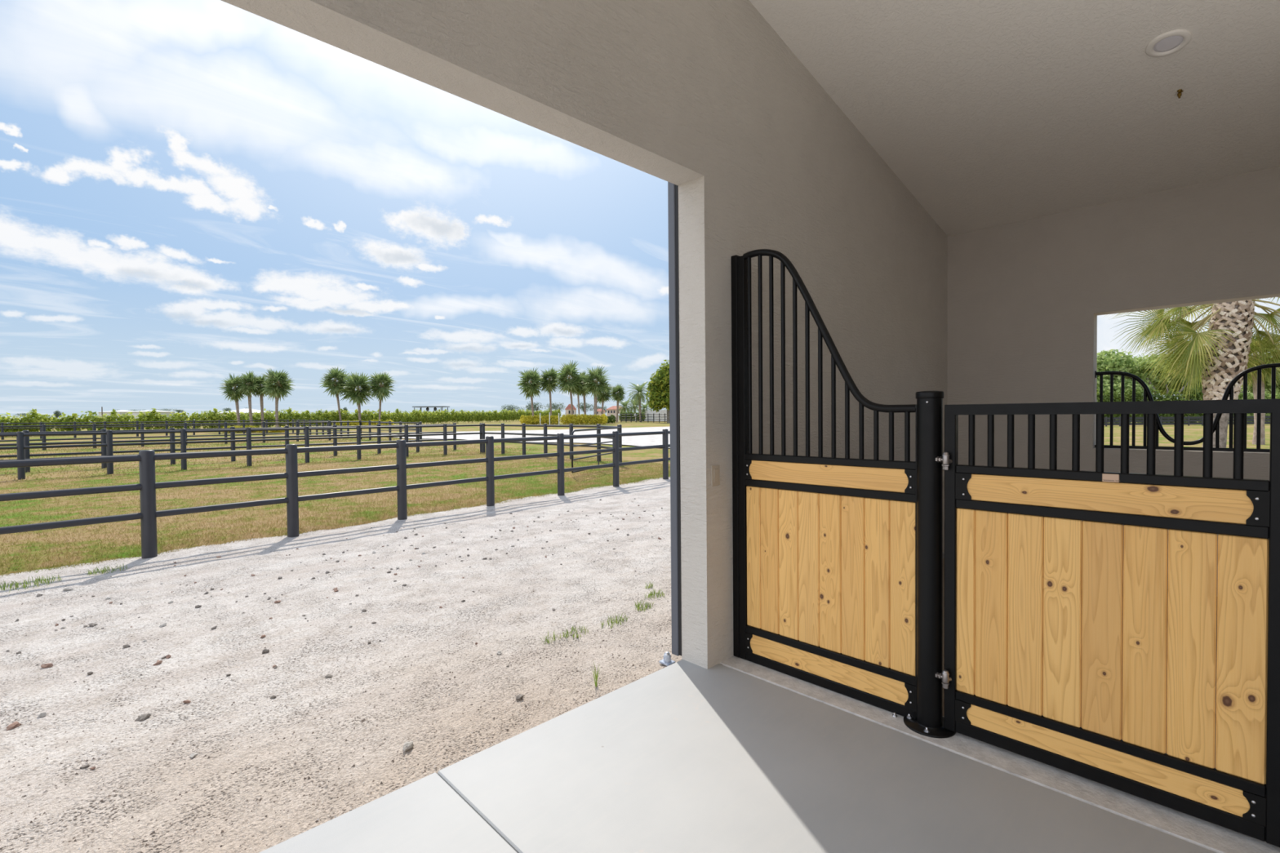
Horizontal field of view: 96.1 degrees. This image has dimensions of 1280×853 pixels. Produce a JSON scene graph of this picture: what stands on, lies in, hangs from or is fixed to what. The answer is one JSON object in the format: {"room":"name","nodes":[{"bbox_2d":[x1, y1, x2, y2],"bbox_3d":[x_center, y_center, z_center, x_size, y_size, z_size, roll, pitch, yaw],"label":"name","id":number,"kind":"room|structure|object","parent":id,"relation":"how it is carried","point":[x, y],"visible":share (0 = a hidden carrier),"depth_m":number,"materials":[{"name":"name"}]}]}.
{"room":"farm building","nodes":[
{"label":"farm building","id":0,"kind":"room"},
{"bbox_2d":[221,0,947,669],"bbox_3d":[0.355,-0.815,3.466,8.480,4.764,0.202,-2,2,-44],"label":"wall","id":1,"kind":"structure","parent":0,"point":[706,99],"depth_m":3.47,"materials":[{"name":"paint"}]},
{"bbox_2d":[667,182,681,656],"bbox_3d":[0.984,-0.125,4.283,2.168,3.038,0.077,-2,2,-44],"label":"door","id":2,"kind":"structure","parent":1,"relation":"in","point":[673,189],"depth_m":3.52,"materials":[{"name":"grey paint"}]},
{"bbox_2d":[711,464,719,486],"bbox_3d":[0.451,0.291,3.421,0.078,0.122,0.014,-2,2,-44],"label":"light switch","id":3,"kind":"object","parent":1,"relation":"attached to","point":[715,469],"visible":1,"depth_m":3.41,"materials":[{"name":"beige plastic"}]},
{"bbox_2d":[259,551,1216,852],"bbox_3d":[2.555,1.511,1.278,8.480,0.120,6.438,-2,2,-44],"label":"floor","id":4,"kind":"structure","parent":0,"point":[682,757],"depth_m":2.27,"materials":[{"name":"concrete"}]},
{"bbox_2d":[720,656,1279,852],"bbox_3d":[2.760,1.507,1.345,0.293,0.122,6.248,-2,2,-44],"label":"threshold strip","id":5,"kind":"object","parent":4,"relation":"on","point":[1214,837],"visible":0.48,"depth_m":2.35,"materials":[{"name":"concrete"}]},
{"bbox_2d":[731,248,916,719],"bbox_3d":[0.954,0.191,3.157,0.080,2.470,1.092,-2,2,-44],"label":"panel","id":6,"kind":"object","parent":5,"relation":"on","point":[824,548],"visible":0.97,"depth_m":3.15,"materials":[{"name":"brown wood"}]},
{"bbox_2d":[903,391,955,738],"bbox_3d":[1.379,0.631,2.742,0.226,1.600,0.226,-2,2,-44],"label":"gate post","id":7,"kind":"object","parent":5,"relation":"on","point":[930,722],"visible":0.87,"depth_m":2.70,"materials":[{"name":"black metal"}]},
{"bbox_2d":[935,398,1279,847],"bbox_3d":[1.781,0.661,2.314,0.079,1.517,1.104,-2,2,-44],"label":"gate","id":8,"kind":"object","parent":7,"relation":"attached to","point":[1031,642],"visible":1,"depth_m":2.23,"materials":[{"name":"brown wood"}]},
{"bbox_2d":[749,0,1279,235],"bbox_3d":[2.711,-2.532,1.107,9.330,1.459,6.439,-2,2,-44],"label":"ceiling","id":9,"kind":"structure","parent":0,"point":[989,113],"depth_m":4.05,"materials":[{"name":"white"}]},
{"bbox_2d":[1145,29,1191,57],"bbox_3d":[3.253,-2.357,3.547,0.209,0.054,0.212,-2,2,-44],"label":"recessed light","id":10,"kind":"object","parent":9,"relation":"in","point":[1167,43],"visible":1,"depth_m":3.54,"materials":[{"name":"white"}]},
{"bbox_2d":[1177,88,1183,98],"bbox_3d":[3.644,-2.246,3.888,0.032,0.062,0.030,-1,1,-16],"label":"mist nozzle","id":11,"kind":"object","parent":9,"relation":"attached to","point":[1180,91],"visible":1,"depth_m":3.88,"materials":[{"name":"gold metal"}]},
{"bbox_2d":[942,557,1217,767],"bbox_3d":[3.320,1.482,3.645,3.721,0.070,3.758,-2,2,-44],"label":"floor","id":12,"kind":"structure","parent":0,"point":[943,618],"depth_m":3.71,"materials":[{"name":"brown"}]},
{"bbox_2d":[946,165,1279,596],"bbox_3d":[4.700,-0.293,4.958,0.199,3.582,3.738,-2,2,-44],"label":"wall","id":13,"kind":"structure","parent":0,"point":[1026,298],"depth_m":5.38,"materials":[{"name":"paint"}]},
{"bbox_2d":[1094,363,1279,452],"bbox_3d":[4.718,-0.157,4.970,0.040,0.722,1.248,-2,2,-44],"label":"window grille","id":14,"kind":"object","parent":13,"relation":"in","point":[1228,391],"visible":0.79,"depth_m":4.90,"materials":[{"name":"metal"}]},
{"label":"outside","id":15,"kind":"structure","parent":0,"visible":0},
{"bbox_2d":[0,476,681,852],"bbox_3d":[-1.052,1.399,7.996,27.600,0.055,8.225,-2,2,-44],"label":"gravel drive","id":16,"kind":"structure","parent":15,"point":[231,575],"depth_m":3.66,"materials":[{"name":"gravel"}]},
{"bbox_2d":[6,721,20,730],"bbox_3d":[-3.171,1.516,2.913,0.048,0.025,0.053,-1,1,-31],"label":"stone","id":17,"kind":"object","parent":16,"relation":"on","point":[15,724],"visible":1,"depth_m":2.91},
{"bbox_2d":[0,574,62,592],"bbox_3d":[-5.786,1.460,5.351,0.605,0.076,0.402,-2,2,-44],"label":"tuft","id":18,"kind":"object","parent":16,"relation":"on","point":[16,584],"visible":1,"depth_m":5.40,"materials":[{"name":"plant"}]},
{"bbox_2d":[37,712,46,716],"bbox_3d":[-3.127,1.508,3.011,0.029,0.025,0.031,0,1,38],"label":"stone","id":19,"kind":"object","parent":16,"relation":"on","point":[42,714],"visible":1,"depth_m":3.01,"materials":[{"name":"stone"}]},
{"bbox_2d":[40,662,53,668],"bbox_3d":[-3.696,1.496,3.588,0.060,0.036,0.028,-1,1,-29],"label":"stone","id":20,"kind":"object","parent":16,"relation":"on","point":[45,665],"visible":1,"depth_m":3.58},
{"bbox_2d":[62,587,73,591],"bbox_3d":[-5.191,1.477,5.226,0.065,0.034,0.062,-1,1,-30],"label":"stone","id":21,"kind":"object","parent":16,"relation":"on","point":[64,588],"visible":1,"depth_m":5.21,"materials":[{"name":"stone"}]},
{"bbox_2d":[80,764,89,768],"bbox_3d":[-2.466,1.510,2.557,0.035,0.016,0.021,-1,1,-21],"label":"stone","id":22,"kind":"object","parent":16,"relation":"on","point":[86,765],"visible":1,"depth_m":2.55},
{"bbox_2d":[88,622,97,626],"bbox_3d":[-4.090,1.484,4.303,0.047,0.032,0.046,-1,1,-15],"label":"stone","id":23,"kind":"object","parent":16,"relation":"on","point":[91,624],"visible":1,"depth_m":4.29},
{"bbox_2d":[85,564,127,575],"bbox_3d":[-5.430,1.452,5.859,0.311,0.071,0.243,-2,2,-44],"label":"tuft","id":24,"kind":"object","parent":16,"relation":"on","point":[120,568],"visible":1,"depth_m":5.85,"materials":[{"name":"plant"}]},
{"bbox_2d":[134,713,151,721],"bbox_3d":[-2.557,1.499,2.964,0.042,0.031,0.063,0,1,35],"label":"stone","id":25,"kind":"object","parent":16,"relation":"on","point":[143,717],"visible":1,"depth_m":2.96,"materials":[{"name":"stone"}]},
{"bbox_2d":[152,660,162,666],"bbox_3d":[-3.027,1.485,3.612,0.032,0.028,0.041,0,1,15],"label":"stone","id":26,"kind":"object","parent":16,"relation":"on","point":[158,662],"visible":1,"depth_m":3.61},
{"bbox_2d":[182,699,191,703],"bbox_3d":[-2.458,1.494,3.124,0.028,0.018,0.031,0,1,33],"label":"stone","id":27,"kind":"object","parent":16,"relation":"on","point":[187,701],"visible":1,"depth_m":3.12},
{"bbox_2d":[190,752,197,757],"bbox_3d":[-2.048,1.509,2.643,0.030,0.020,0.028,0,1,26],"label":"stone","id":28,"kind":"object","parent":16,"relation":"on","point":[193,755],"visible":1,"depth_m":2.64,"materials":[{"name":"stone"}]},
{"bbox_2d":[262,648,269,653],"bbox_3d":[-2.463,1.480,3.789,0.043,0.030,0.030,-1,1,-30],"label":"stone","id":29,"kind":"object","parent":16,"relation":"on","point":[265,651],"visible":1,"depth_m":3.78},
{"bbox_2d":[0,429,670,558],"bbox_3d":[-2.894,0.831,9.546,0.135,1.312,14.459,0,1,40],"label":"fence","id":30,"kind":"object","parent":16,"relation":"on","point":[148,485],"visible":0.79,"depth_m":7.49,"materials":[{"name":"grey paint"}]},
{"bbox_2d":[0,497,677,852],"bbox_3d":[-1.090,1.428,6.325,10.224,0.052,5.854,-2,2,-44],"label":"gravel grit","id":31,"kind":"object","parent":16,"relation":"on","point":[512,714],"visible":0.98,"depth_m":3.18,"materials":[{"name":"gravel"}]},
{"bbox_2d":[402,741,413,751],"bbox_3d":[-1.084,1.495,2.691,0.037,0.034,0.058,0,1,36],"label":"stone","id":32,"kind":"object","parent":16,"relation":"on","point":[407,745],"visible":1,"depth_m":2.68,"materials":[{"name":"stone"}]},
{"bbox_2d":[515,694,524,700],"bbox_3d":[-0.655,1.476,3.133,0.039,0.030,0.044,0,1,39],"label":"stone","id":33,"kind":"object","parent":16,"relation":"on","point":[518,697],"visible":1,"depth_m":3.12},
{"bbox_2d":[537,630,561,644],"bbox_3d":[-0.619,1.448,3.962,0.153,0.056,0.133,-2,2,-44],"label":"tuft","id":34,"kind":"object","parent":16,"relation":"on","point":[547,641],"visible":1,"depth_m":3.94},
{"bbox_2d":[561,625,588,638],"bbox_3d":[-0.458,1.438,4.042,0.196,0.058,0.170,-2,2,-44],"label":"tuft","id":35,"kind":"object","parent":16,"relation":"on","point":[572,628],"visible":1,"depth_m":4.04,"materials":[{"name":"plant"}]},
{"bbox_2d":[591,661,599,687],"bbox_3d":[-0.251,1.421,3.308,0.058,0.141,0.136,-1,1,-4],"label":"sprig","id":36,"kind":"object","parent":16,"relation":"on","point":[594,673],"visible":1,"depth_m":3.30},
{"bbox_2d":[600,613,627,628],"bbox_3d":[-0.197,1.431,4.259,0.242,0.071,0.168,-2,2,-44],"label":"tuft","id":37,"kind":"object","parent":16,"relation":"on","point":[620,616],"visible":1,"depth_m":4.27,"materials":[{"name":"plant"}]},
{"bbox_2d":[633,599,654,611],"bbox_3d":[0.013,1.429,4.610,0.163,0.065,0.181,0,1,28],"label":"tuft","id":38,"kind":"object","parent":16,"relation":"on","point":[648,603],"visible":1,"depth_m":4.62,"materials":[{"name":"plant"}]},
{"bbox_2d":[644,589,664,599],"bbox_3d":[0.124,1.420,4.899,0.212,0.065,0.184,-1,1,0],"label":"tuft","id":39,"kind":"object","parent":16,"relation":"on","point":[651,593],"visible":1,"depth_m":4.89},
{"bbox_2d":[659,651,675,666],"bbox_3d":[0.170,1.441,3.591,0.067,0.072,0.080,-2,2,-44],"label":"roller","id":40,"kind":"object","parent":16,"relation":"on","point":[667,660],"visible":0.95,"depth_m":3.57,"materials":[{"name":"silver metal"}]},
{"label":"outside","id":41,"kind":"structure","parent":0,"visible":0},
{"bbox_2d":[0,417,670,577],"bbox_3d":[-86.100,-1.726,195.670,670.000,0.408,436.420,-2,2,-44],"label":"lawn","id":42,"kind":"structure","parent":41,"point":[655,453],"depth_m":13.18,"materials":[{"name":"plant"}]},
{"bbox_2d":[53,409,62,422],"bbox_3d":[-171.915,-2.790,170.035,1.950,4.440,1.881,-2,2,-44],"label":"tree","id":43,"kind":"object","parent":42,"relation":"on","point":[57,413],"visible":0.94,"depth_m":169.82,"materials":[{"name":"green plant"}]},
{"bbox_2d":[97,409,134,420],"bbox_3d":[-161.317,-3.030,179.441,12.322,4.243,12.366,-2,2,-44],"label":"barn","id":44,"kind":"object","parent":42,"relation":"on","point":[120,411],"visible":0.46,"depth_m":174.95,"materials":[{"name":"white paint"}]},
{"bbox_2d":[0,419,288,439],"bbox_3d":[-38.340,0.256,43.630,20.556,1.342,0.133,-2,2,-44],"label":"fence","id":45,"kind":"object","parent":42,"relation":"on","point":[2,424],"visible":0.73,"depth_m":43.71,"materials":[{"name":"grey paint"}]},
{"bbox_2d":[123,409,177,423],"bbox_3d":[-131.025,-2.600,154.449,11.545,3.818,11.608,-2,2,-44],"label":"barn","id":46,"kind":"object","parent":42,"relation":"on","point":[135,413],"visible":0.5,"depth_m":151.39,"materials":[{"name":"white paint"}]},
{"bbox_2d":[156,408,176,411],"bbox_3d":[-198.407,-4.675,240.257,9.324,5.956,8.677,-2,2,-44],"label":"barn","id":47,"kind":"object","parent":42,"relation":"on","point":[157,409],"visible":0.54,"depth_m":239.92,"materials":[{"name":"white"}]},
{"bbox_2d":[0,420,361,450],"bbox_3d":[-24.594,0.455,31.197,18.066,1.342,0.133,-2,2,-44],"label":"fence","id":48,"kind":"object","parent":42,"relation":"on","point":[142,437],"visible":0.65,"depth_m":30.47,"materials":[{"name":"grey paint"}]},
{"bbox_2d":[0,422,456,472],"bbox_3d":[-14.437,0.676,20.431,16.866,1.342,0.133,-2,2,-44],"label":"fence","id":49,"kind":"object","parent":42,"relation":"on","point":[172,449],"visible":0.8,"depth_m":19.81,"materials":[{"name":"grey paint"}]},
{"bbox_2d":[218,373,247,426],"bbox_3d":[-37.876,-2.250,53.881,2.788,5.598,2.508,-2,2,-44],"label":"fan palm","id":50,"kind":"object","parent":42,"relation":"on","point":[233,393],"visible":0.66,"depth_m":53.58,"materials":[{"name":"green plant"}]},
{"bbox_2d":[222,425,258,432],"bbox_3d":[-36.149,0.244,52.011,3.426,0.832,1.388,-1,1,-2],"label":"shrub","id":51,"kind":"object","parent":42,"relation":"on","point":[235,426],"visible":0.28,"depth_m":51.77,"materials":[{"name":"green plant"}]},
{"bbox_2d":[0,422,485,479],"bbox_3d":[-12.462,0.700,18.306,16.666,1.342,0.133,-2,2,-44],"label":"fence","id":52,"kind":"object","parent":42,"relation":"on","point":[20,447],"visible":0.8,"depth_m":17.39,"materials":[{"name":"grey paint"}]},
{"bbox_2d":[219,408,273,420],"bbox_3d":[-98.659,-2.660,144.448,12.703,3.736,12.738,-2,2,-44],"label":"barn","id":53,"kind":"object","parent":42,"relation":"on","point":[245,411],"visible":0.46,"depth_m":142.37,"materials":[{"name":"white paint"}]},
{"bbox_2d":[231,370,263,426],"bbox_3d":[-36.693,-2.345,53.939,2.633,5.773,2.344,-2,2,-44],"label":"fan palm","id":54,"kind":"object","parent":42,"relation":"on","point":[251,387],"visible":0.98,"depth_m":53.62,"materials":[{"name":"green plant"}]},
{"bbox_2d":[248,374,267,427],"bbox_3d":[-36.218,-2.239,54.980,2.075,5.491,2.275,0,1,19],"label":"fan palm","id":55,"kind":"object","parent":42,"relation":"on","point":[261,385],"visible":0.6,"depth_m":54.84,"materials":[{"name":"green plant"}]},
{"bbox_2d":[255,426,284,432],"bbox_3d":[-33.275,0.315,52.017,3.258,0.665,1.315,0,1,3],"label":"shrub","id":56,"kind":"object","parent":42,"relation":"on","point":[281,431],"visible":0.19,"depth_m":51.74,"materials":[{"name":"green plant"}]},
{"bbox_2d":[259,368,295,426],"bbox_3d":[-33.241,-2.434,52.991,2.909,5.955,2.822,0,1,23],"label":"fan palm","id":57,"kind":"object","parent":42,"relation":"on","point":[281,388],"visible":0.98,"depth_m":52.68,"materials":[{"name":"green plant"}]},
{"bbox_2d":[0,406,560,437],"bbox_3d":[-45.552,-1.356,77.892,124.780,3.089,53.653,-2,2,-44],"label":"hedge","id":58,"kind":"object","parent":42,"relation":"on","point":[416,415],"visible":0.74,"depth_m":58.69,"materials":[{"name":"green plant"}]},
{"bbox_2d":[292,419,349,436],"bbox_3d":[-24.939,0.160,44.514,0.136,1.448,14.283,-2,2,-44],"label":"fence","id":59,"kind":"object","parent":42,"relation":"on","point":[299,420],"visible":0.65,"depth_m":44.22,"materials":[{"name":"grey paint"}]},
{"bbox_2d":[320,367,349,420],"bbox_3d":[-36.454,-3.538,68.966,3.588,7.466,3.329,0,1,23],"label":"fan palm","id":60,"kind":"object","parent":42,"relation":"on","point":[333,384],"visible":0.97,"depth_m":68.39,"materials":[{"name":"green plant"}]},
{"bbox_2d":[338,371,373,420],"bbox_3d":[-33.656,-3.227,68.679,4.396,6.787,4.396,-2,2,-44],"label":"fan palm","id":61,"kind":"object","parent":42,"relation":"on","point":[358,396],"visible":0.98,"depth_m":68.30,"materials":[{"name":"green plant"}]},
{"bbox_2d":[335,418,394,426],"bbox_3d":[-31.605,-0.279,66.007,6.834,1.156,1.529,-1,1,-1],"label":"shrub","id":62,"kind":"object","parent":42,"relation":"on","point":[351,424],"visible":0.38,"depth_m":65.61,"materials":[{"name":"green plant"}]},
{"bbox_2d":[365,371,395,420],"bbox_3d":[-30.992,-3.261,68.910,3.899,6.807,3.537,-2,2,-44],"label":"fan palm","id":63,"kind":"object","parent":42,"relation":"on","point":[380,387],"visible":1,"depth_m":68.41,"materials":[{"name":"green plant"}]},
{"bbox_2d":[359,420,422,442],"bbox_3d":[-14.972,0.341,34.170,0.136,1.411,9.313,-2,2,-44],"label":"fence","id":64,"kind":"object","parent":42,"relation":"on","point":[369,421],"visible":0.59,"depth_m":33.88,"materials":[{"name":"grey paint"}]},
{"bbox_2d":[378,422,419,443],"bbox_3d":[-12.826,0.333,30.731,2.212,1.118,0.048,-1,1,-7],"label":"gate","id":65,"kind":"object","parent":64,"relation":"attached to","point":[399,423],"visible":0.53,"depth_m":30.70,"materials":[{"name":"metal"}]},
{"bbox_2d":[412,406,449,413],"bbox_3d":[-55.232,-3.322,152.434,9.319,3.938,9.264,-2,2,-44],"label":"pavilion","id":66,"kind":"object","parent":42,"relation":"on","point":[434,407],"visible":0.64,"depth_m":150.23,"materials":[{"name":"brown metal"}]},
{"bbox_2d":[500,404,525,412],"bbox_3d":[-44.026,-5.159,199.981,8.070,5.618,7.991,-2,2,-44],"label":"tree","id":67,"kind":"object","parent":42,"relation":"on","point":[510,407],"visible":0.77,"depth_m":199.26,"materials":[{"name":"green plant"}]},
{"bbox_2d":[517,368,545,424],"bbox_3d":[-15.815,-4.524,83.787,4.265,8.477,4.831,0,1,6],"label":"fan palm","id":68,"kind":"object","parent":42,"relation":"on","point":[531,388],"visible":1,"depth_m":83.17,"materials":[{"name":"green plant"}]},
{"bbox_2d":[525,400,543,411],"bbox_3d":[-34.891,-5.309,190.204,5.415,6.205,5.828,-2,2,-44],"label":"tree","id":69,"kind":"object","parent":42,"relation":"on","point":[535,405],"visible":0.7,"depth_m":189.54,"materials":[{"name":"green plant"}]},
{"bbox_2d":[519,413,560,424],"bbox_3d":[-14.118,-0.935,81.012,5.898,1.661,1.403,-1,1,-1],"label":"hedge","id":70,"kind":"object","parent":42,"relation":"on","point":[527,420],"visible":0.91,"depth_m":80.67,"materials":[{"name":"green plant"}]},
{"bbox_2d":[539,365,559,423],"bbox_3d":[-13.332,-4.680,84.895,3.832,8.669,4.034,-2,2,-44],"label":"fan palm","id":71,"kind":"object","parent":42,"relation":"on","point":[549,384],"visible":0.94,"depth_m":84.39,"materials":[{"name":"green plant"}]},
{"bbox_2d":[479,422,622,462],"bbox_3d":[-3.425,0.565,20.921,0.719,1.342,9.474,-2,2,-41],"label":"fence","id":72,"kind":"object","parent":42,"relation":"on","point":[523,426],"visible":0.71,"depth_m":21.06,"materials":[{"name":"grey paint"}]},
{"bbox_2d":[571,426,621,472],"bbox_3d":[-1.123,0.584,15.564,0.048,1.074,3.231,0,1,20],"label":"gate","id":73,"kind":"object","parent":72,"relation":"attached to","point":[613,428],"visible":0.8,"depth_m":15.38,"materials":[{"name":"metal"}]},
{"bbox_2d":[543,401,565,411],"bbox_3d":[-28.068,-5.287,190.102,6.828,5.993,6.464,-2,2,-44],"label":"tree","id":74,"kind":"object","parent":42,"relation":"on","point":[555,406],"visible":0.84,"depth_m":189.68,"materials":[{"name":"green plant"}]},
{"bbox_2d":[554,360,585,415],"bbox_3d":[-10.111,-4.989,82.778,5.138,9.369,5.023,-2,2,-44],"label":"fan palm","id":75,"kind":"object","parent":42,"relation":"on","point":[570,384],"visible":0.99,"depth_m":82.08,"materials":[{"name":"green plant"}]},
{"bbox_2d":[564,404,577,415],"bbox_3d":[-18.110,-3.777,150.837,3.580,4.226,3.567,-2,2,-44],"label":"villa","id":76,"kind":"object","parent":42,"relation":"on","point":[568,411],"visible":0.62,"depth_m":149.94,"materials":[{"name":"paint"}]},
{"bbox_2d":[574,391,580,414],"bbox_3d":[-10.808,-4.662,99.880,3.307,8.002,3.249,-2,2,-44],"label":"fan palm","id":77,"kind":"object","parent":42,"relation":"on","point":[578,398],"visible":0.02,"depth_m":99.73,"materials":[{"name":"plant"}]},
{"bbox_2d":[574,371,589,414],"bbox_3d":[-8.470,-4.420,86.070,3.683,8.061,3.873,-2,2,-44],"label":"fan palm","id":78,"kind":"object","parent":42,"relation":"on","point":[582,392],"visible":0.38,"depth_m":85.77,"materials":[{"name":"green plant"}]},
{"bbox_2d":[560,413,608,424],"bbox_3d":[-7.829,-0.985,80.981,6.885,1.706,1.449,-1,1,1],"label":"hedge","id":79,"kind":"object","parent":42,"relation":"on","point":[577,419],"visible":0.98,"depth_m":80.67,"materials":[{"name":"green plant"}]},
{"bbox_2d":[575,402,594,412],"bbox_3d":[-17.754,-5.270,189.974,5.800,5.800,5.880,-2,2,-44],"label":"tree","id":80,"kind":"object","parent":42,"relation":"on","point":[581,403],"visible":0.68,"depth_m":189.49,"materials":[{"name":"green plant"}]},
{"bbox_2d":[580,365,611,424],"bbox_3d":[-6.269,-4.539,81.876,4.809,8.512,4.503,-1,1,-9],"label":"fan palm","id":81,"kind":"object","parent":42,"relation":"on","point":[593,386],"visible":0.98,"depth_m":81.36,"materials":[{"name":"green plant"}]},
{"bbox_2d":[596,408,605,416],"bbox_3d":[-11.094,-3.405,158.953,4.007,3.030,3.992,-2,2,-44],"label":"villa","id":82,"kind":"object","parent":42,"relation":"on","point":[598,411],"visible":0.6,"depth_m":157.94,"materials":[{"name":"ceramic"}]},
{"bbox_2d":[592,383,613,415],"bbox_3d":[-5.846,-3.922,91.832,3.609,6.739,3.479,0,1,18],"label":"fan palm","id":83,"kind":"object","parent":42,"relation":"on","point":[602,399],"visible":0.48,"depth_m":91.77,"materials":[{"name":"green plant"}]},
{"bbox_2d":[604,414,616,423],"bbox_3d":[-5.203,-1.134,87.941,3.199,1.453,1.397,-1,1,-1],"label":"hedge","id":84,"kind":"object","parent":42,"relation":"on","point":[611,417],"visible":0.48,"depth_m":87.71,"materials":[{"name":"green plant"}]},
{"bbox_2d":[605,405,622,419],"bbox_3d":[-6.221,-3.609,151.638,6.713,3.638,6.688,-2,2,-44],"label":"villa","id":85,"kind":"object","parent":42,"relation":"on","point":[612,410],"visible":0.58,"depth_m":149.94,"materials":[{"name":"ceramic"}]},
{"bbox_2d":[610,382,626,422],"bbox_3d":[-3.750,-3.957,95.947,3.347,6.633,3.041,0,1,10],"label":"fan palm","id":86,"kind":"object","parent":42,"relation":"on","point":[619,397],"visible":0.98,"depth_m":95.63,"materials":[{"name":"green plant"}]},
{"bbox_2d":[618,400,633,413],"bbox_3d":[-2.931,-3.429,117.901,4.371,4.566,4.325,-2,2,-44],"label":"palm","id":87,"kind":"object","parent":42,"relation":"on","point":[624,408],"visible":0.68,"depth_m":117.59,"materials":[{"name":"green plant"}]},
{"bbox_2d":[618,411,635,421],"bbox_3d":[-2.257,-1.782,107.968,2.956,2.330,2.919,-2,2,-44],"label":"hedge","id":88,"kind":"object","parent":42,"relation":"on","point":[621,412],"visible":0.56,"depth_m":107.68,"materials":[{"name":"green plant"}]},
{"bbox_2d":[625,399,643,412],"bbox_3d":[-0.976,-3.494,116.032,4.392,4.736,3.833,-2,2,-44],"label":"palm","id":89,"kind":"object","parent":42,"relation":"on","point":[635,407],"visible":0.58,"depth_m":115.48,"materials":[{"name":"green plant"}]},
{"bbox_2d":[626,382,650,422],"bbox_3d":[-0.088,-4.306,100.192,5.257,7.083,5.273,-2,2,-44],"label":"palm","id":90,"kind":"object","parent":42,"relation":"on","point":[638,396],"visible":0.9,"depth_m":99.51,"materials":[{"name":"green plant"}]},
{"bbox_2d":[634,412,646,421],"bbox_3d":[-0.064,-1.824,107.965,2.463,2.087,1.370,-1,1,-5],"label":"hedge","id":91,"kind":"object","parent":42,"relation":"on","point":[635,412],"visible":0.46,"depth_m":107.68,"materials":[{"name":"green plant"}]},
{"bbox_2d":[635,403,650,413],"bbox_3d":[0.945,-2.911,112.022,3.743,3.694,3.638,-2,2,-44],"label":"palm","id":92,"kind":"object","parent":42,"relation":"on","point":[644,408],"visible":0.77,"depth_m":111.61,"materials":[{"name":"green plant"}]},
{"bbox_2d":[620,413,666,422],"bbox_3d":[1.252,-1.344,93.942,10.864,1.638,0.266,0,1,34],"label":"rail fence","id":93,"kind":"object","parent":42,"relation":"on","point":[641,414],"visible":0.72,"depth_m":94.17,"materials":[{"name":"grey paint"}]},
{"bbox_2d":[642,409,666,421],"bbox_3d":[5.242,-1.959,104.040,0.218,2.339,18.589,-1,1,-30],"label":"fence","id":94,"kind":"object","parent":42,"relation":"on","point":[661,411],"visible":0.34,"depth_m":107.78,"materials":[{"name":"grey plastic"}]},
{"bbox_2d":[645,360,670,422],"bbox_3d":[5.320,-5.667,90.009,8.929,10.468,6.635,-1,1,-2],"label":"broadleaf tree","id":95,"kind":"object","parent":42,"relation":"on","point":[659,384],"visible":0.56,"depth_m":88.70,"materials":[{"name":"green plant"}]},
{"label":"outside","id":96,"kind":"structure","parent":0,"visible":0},
{"bbox_2d":[371,426,670,448],"bbox_3d":[11.123,0.213,53.322,59.867,0.176,38.110,-2,2,-44],"label":"arena","id":97,"kind":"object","parent":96,"point":[655,439],"visible":0.16,"depth_m":40.14,"materials":[{"name":"sand"}]},
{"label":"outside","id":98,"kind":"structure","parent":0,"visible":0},
{"bbox_2d":[1103,421,1270,448],"bbox_3d":[225.803,-2.040,74.444,412.750,0.001,311.240,-2,2,-44],"label":"lawn","id":99,"kind":"structure","parent":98,"point":[1193,432],"depth_m":34.67,"materials":[{"name":"plant"}]},
{"bbox_2d":[1096,348,1155,399],"bbox_3d":[56.705,-4.724,69.054,13.660,8.817,8.130,-2,2,-44],"label":"spreading tree","id":100,"kind":"object","parent":99,"relation":"on","point":[1111,362],"visible":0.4,"depth_m":66.14,"materials":[{"name":"plant"}]},
{"bbox_2d":[1096,387,1203,422],"bbox_3d":[53.627,-2.155,62.936,10.499,4.542,13.048,-2,2,-44],"label":"undergrowth","id":101,"kind":"object","parent":99,"relation":"on","point":[1117,397],"visible":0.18,"depth_m":62.50,"materials":[{"name":"green plant"}]},
{"bbox_2d":[1127,353,1207,422],"bbox_3d":[64.606,-4.684,69.214,16.219,8.532,8.554,-2,2,-44],"label":"spreading tree","id":102,"kind":"object","parent":99,"relation":"on","point":[1143,376],"visible":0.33,"depth_m":66.24,"materials":[{"name":"plant"}]},
{"bbox_2d":[1104,415,1270,426],"bbox_3d":[53.371,-0.518,55.990,21.180,1.020,20.666,-2,2,-44],"label":"fence","id":103,"kind":"object","parent":99,"relation":"on","point":[1189,421],"visible":0.22,"depth_m":55.97,"materials":[{"name":"grey paint"}]},
{"bbox_2d":[1105,297,1279,448],"bbox_3d":[14.351,-2.284,14.183,5.080,6.902,4.712,0,1,10],"label":"palm","id":104,"kind":"object","parent":99,"relation":"on","point":[1226,353],"visible":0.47,"depth_m":13.93,"materials":[{"name":"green plant"}]},
{"bbox_2d":[1228,386,1279,422],"bbox_3d":[66.339,-2.150,60.905,7.165,4.213,10.006,-2,2,-44],"label":"undergrowth","id":105,"kind":"object","parent":99,"relation":"on","point":[1251,396],"visible":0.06,"depth_m":60.95,"materials":[{"name":"green plant"}]},
{"bbox_2d":[1239,353,1279,399],"bbox_3d":[82.421,-5.731,74.383,13.161,10.129,13.820,-2,2,-44],"label":"spreading tree","id":106,"kind":"object","parent":99,"relation":"on","point":[1268,387],"visible":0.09,"depth_m":73.43,"materials":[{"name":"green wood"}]},
{"bbox_2d":[1240,335,1279,444],"bbox_3d":[26.754,-1.684,25.040,2.590,4.992,2.550,-1,1,-18],"label":"fan palm","id":107,"kind":"object","parent":99,"relation":"on","point":[1268,374],"visible":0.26,"depth_m":24.78,"materials":[{"name":"green plant"}]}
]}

